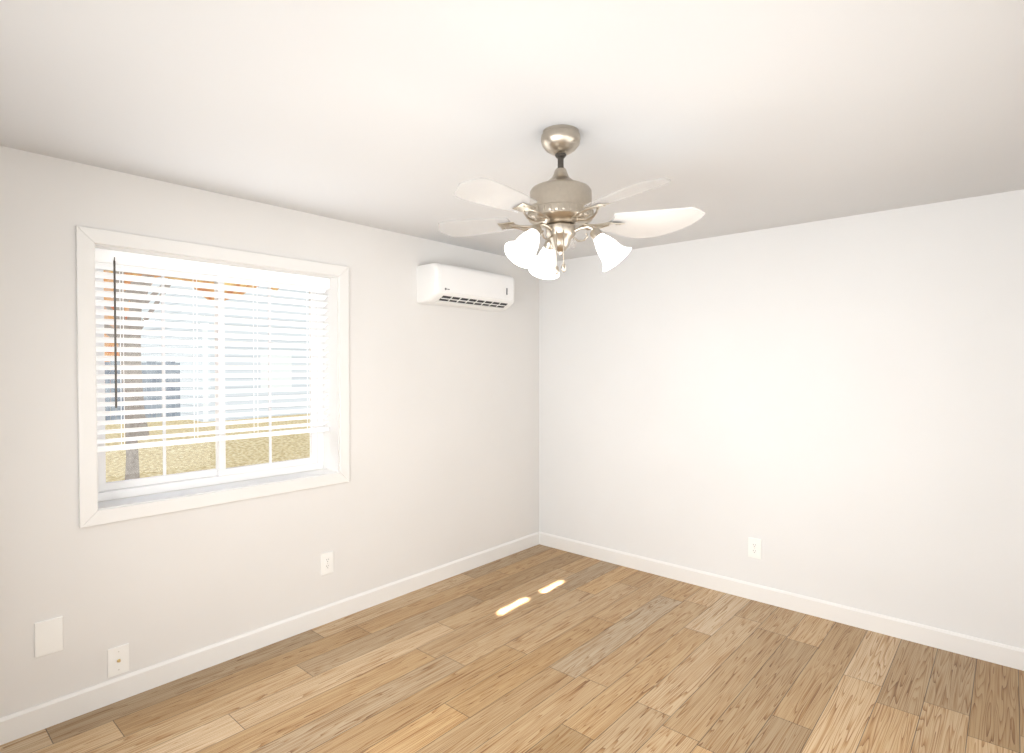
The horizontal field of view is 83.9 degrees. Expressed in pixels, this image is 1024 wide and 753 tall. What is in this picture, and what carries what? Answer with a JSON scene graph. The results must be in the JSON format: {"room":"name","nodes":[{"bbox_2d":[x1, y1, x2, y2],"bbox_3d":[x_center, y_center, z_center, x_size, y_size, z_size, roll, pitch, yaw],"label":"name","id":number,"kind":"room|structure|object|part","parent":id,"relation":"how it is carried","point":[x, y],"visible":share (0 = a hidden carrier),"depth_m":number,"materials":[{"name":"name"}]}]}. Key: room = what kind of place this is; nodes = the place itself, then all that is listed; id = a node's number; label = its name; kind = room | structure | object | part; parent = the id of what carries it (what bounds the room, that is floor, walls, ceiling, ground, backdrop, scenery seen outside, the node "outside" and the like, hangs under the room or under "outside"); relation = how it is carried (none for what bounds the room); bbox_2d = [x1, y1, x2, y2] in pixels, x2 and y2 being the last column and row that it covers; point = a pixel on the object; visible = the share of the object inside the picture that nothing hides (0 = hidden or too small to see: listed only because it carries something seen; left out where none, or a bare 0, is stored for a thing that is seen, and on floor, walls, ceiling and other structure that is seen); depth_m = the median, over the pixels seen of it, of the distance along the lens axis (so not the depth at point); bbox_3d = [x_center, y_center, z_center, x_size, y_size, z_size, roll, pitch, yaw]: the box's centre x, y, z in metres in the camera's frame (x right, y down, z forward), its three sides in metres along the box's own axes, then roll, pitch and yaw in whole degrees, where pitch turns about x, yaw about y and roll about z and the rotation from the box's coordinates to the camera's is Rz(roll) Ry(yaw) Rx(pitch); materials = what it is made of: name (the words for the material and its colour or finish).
{"room":"empty bedroom","nodes":[
{"label":"empty bedroom","id":0,"kind":"room"},
{"bbox_2d":[0,146,538,717],"bbox_3d":[-1.274,0.265,3.428,0.240,2.440,4.300,1,1,41],"label":"wall","id":1,"kind":"structure","parent":0,"point":[444,434],"depth_m":3.06,"materials":[{"name":"paint"}]},
{"bbox_2d":[34,616,62,657],"bbox_3d":[-1.985,1.116,2.442,0.009,0.148,0.096,1,1,41],"label":"switch plate","id":2,"kind":"object","parent":1,"relation":"attached to","point":[48,636],"visible":1,"depth_m":2.44,"materials":[{"name":"plastic"}]},
{"bbox_2d":[107,643,128,677],"bbox_3d":[-1.816,1.313,2.631,0.019,0.130,0.084,1,1,41],"label":"outlet plate","id":3,"kind":"object","parent":1,"relation":"attached to","point":[118,660],"visible":1,"depth_m":2.63,"materials":[{"name":"plastic"}]},
{"bbox_2d":[76,226,349,527],"bbox_3d":[-1.551,-0.005,3.095,0.257,1.330,1.360,1,1,41],"label":"window","id":4,"kind":"structure","parent":1,"relation":"in","point":[133,260],"depth_m":3.00,"materials":[{"name":"white plastic"}]},
{"bbox_2d":[113,257,116,407],"bbox_3d":[-1.866,-0.209,2.678,0.019,0.712,0.009,1,1,41],"label":"blind wand","id":5,"kind":"object","parent":4,"relation":"hanging from","point":[115,337],"visible":1,"depth_m":2.67,"materials":[{"name":"grey plastic"}]},
{"bbox_3d":[-1.615,-0.005,3.151,0.070,1.190,1.220,1,1,41],"label":"window sash","id":6,"kind":"part","parent":4,"relation":"part of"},
{"bbox_2d":[0,532,539,744],"bbox_3d":[-1.178,1.433,3.362,0.014,0.106,4.300,1,1,41],"label":"baseboard","id":7,"kind":"structure","parent":1,"relation":"attached to","point":[26,722],"depth_m":2.97,"materials":[{"name":"paint"}]},
{"bbox_2d":[321,551,333,575],"bbox_3d":[-1.113,1.125,3.434,0.010,0.130,0.084,1,1,41],"label":"outlet","id":8,"kind":"object","parent":1,"relation":"attached to","point":[326,568],"visible":1,"depth_m":3.43,"materials":[{"name":"plastic"}]},
{"bbox_2d":[417,263,514,311],"bbox_3d":[-0.312,-0.639,4.163,0.216,0.265,0.804,1,1,41],"label":"air conditioner","id":9,"kind":"object","parent":1,"relation":"attached to","point":[439,284],"visible":1,"depth_m":4.00,"materials":[{"name":"plastic"}]},
{"bbox_3d":[-0.242,-0.672,4.101,0.028,0.190,0.734,1,1,41],"label":"panel","id":10,"kind":"part","parent":9,"relation":"part of","materials":[{"name":"white plastic"}]},
{"bbox_2d":[0,544,1023,752],"bbox_3d":[0.206,1.565,2.148,4.180,0.120,4.780,1,1,41],"label":"floor","id":11,"kind":"structure","parent":0,"point":[538,648],"depth_m":2.76,"materials":[{"name":"brown wood"}]},
{"bbox_2d":[0,0,1023,260],"bbox_3d":[0.206,-0.994,2.107,4.180,0.120,4.780,1,1,41],"label":"ceiling","id":12,"kind":"structure","parent":0,"point":[726,116],"depth_m":1.94,"materials":[{"name":"paint"}]},
{"bbox_2d":[438,124,704,279],"bbox_3d":[0.181,-0.659,2.176,1.019,0.553,1.052,1,1,41],"label":"ceiling fan","id":13,"kind":"object","parent":12,"relation":"hanging from","point":[559,208],"visible":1,"depth_m":2.12,"materials":[{"name":"silver metal"}]},
{"bbox_3d":[0.560,-0.609,2.257,0.427,0.006,0.432,1,1,41],"label":"blade","id":14,"kind":"part","parent":13,"relation":"part of","materials":[{"name":"white wood"}]},
{"bbox_2d":[539,189,1023,648],"bbox_3d":[1.705,0.259,3.833,4.180,2.440,0.240,1,1,41],"label":"wall","id":15,"kind":"structure","parent":0,"point":[830,410],"depth_m":3.53,"materials":[{"name":"paint"}]},
{"bbox_2d":[748,537,760,558],"bbox_3d":[1.605,1.135,3.767,0.084,0.130,0.010,1,1,41],"label":"outlet","id":16,"kind":"object","parent":15,"relation":"attached to","point":[757,547],"visible":1,"depth_m":3.77,"materials":[{"name":"plastic"}]},
{"bbox_2d":[539,532,1023,670],"bbox_3d":[1.626,1.427,3.751,3.686,0.106,0.014,1,1,41],"label":"baseboard","id":17,"kind":"structure","parent":15,"relation":"attached to","point":[984,650],"depth_m":3.53,"materials":[{"name":"paint"}]},
{"label":"outside","id":18,"kind":"structure","parent":0,"visible":0},
{"bbox_2d":[104,270,151,401],"bbox_3d":[-12.874,-6.267,14.649,27.385,16.850,59.772,1,1,41],"label":"trees","id":19,"kind":"object","parent":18,"point":[110,317],"depth_m":27.37,"materials":[{"name":"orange plant"}]},
{"bbox_2d":[105,407,309,481],"bbox_3d":[-12.740,1.657,14.656,31.740,0.116,34.000,1,1,41],"label":"lawn","id":20,"kind":"structure","parent":18,"point":[184,456],"depth_m":12.87,"materials":[{"name":"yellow dry grass"}]},
{"bbox_2d":[104,272,153,479],"bbox_3d":[-5.942,-1.120,8.605,4.426,5.869,5.003,1,1,41],"label":"trunk","id":21,"kind":"object","parent":20,"relation":"on","point":[130,461],"depth_m":8.55,"materials":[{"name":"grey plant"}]},
{"bbox_2d":[142,274,278,289],"bbox_3d":[-5.809,-2.867,8.569,7.039,4.644,8.555,1,1,41],"label":"foliage","id":22,"kind":"object","parent":21,"relation":"attached to","point":[190,280],"depth_m":7.83,"materials":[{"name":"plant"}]},
{"bbox_2d":[105,278,174,435],"bbox_3d":[-10.482,-1.698,15.821,4.113,6.816,4.515,1,1,41],"label":"trunk","id":23,"kind":"object","parent":20,"relation":"on","point":[139,416],"depth_m":15.57,"materials":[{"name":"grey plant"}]},
{"bbox_2d":[109,271,257,300],"bbox_3d":[-10.523,-4.118,15.687,7.172,5.280,7.491,1,1,41],"label":"foliage","id":24,"kind":"object","parent":23,"relation":"attached to","point":[230,292],"depth_m":15.26,"materials":[{"name":"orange plant"}]},
{"bbox_2d":[105,361,179,420],"bbox_3d":[-15.267,0.542,17.611,0.080,2.140,9.130,1,1,41],"label":"fence","id":25,"kind":"object","parent":20,"relation":"on","point":[145,389],"depth_m":20.34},
{"bbox_2d":[141,277,309,421],"bbox_3d":[-10.439,-1.285,25.367,7.600,5.550,9.400,1,1,41],"label":"house","id":26,"kind":"structure","parent":20,"relation":"on","point":[186,388],"depth_m":21.17,"materials":[{"name":"white"}]},
{"bbox_2d":[202,324,307,421],"bbox_3d":[-7.793,-0.208,23.047,0.060,3.470,8.820,1,1,41],"label":"trim","id":27,"kind":"structure","parent":26,"relation":"attached to","point":[261,371],"depth_m":21.54,"materials":[{"name":"white"}]}
]}

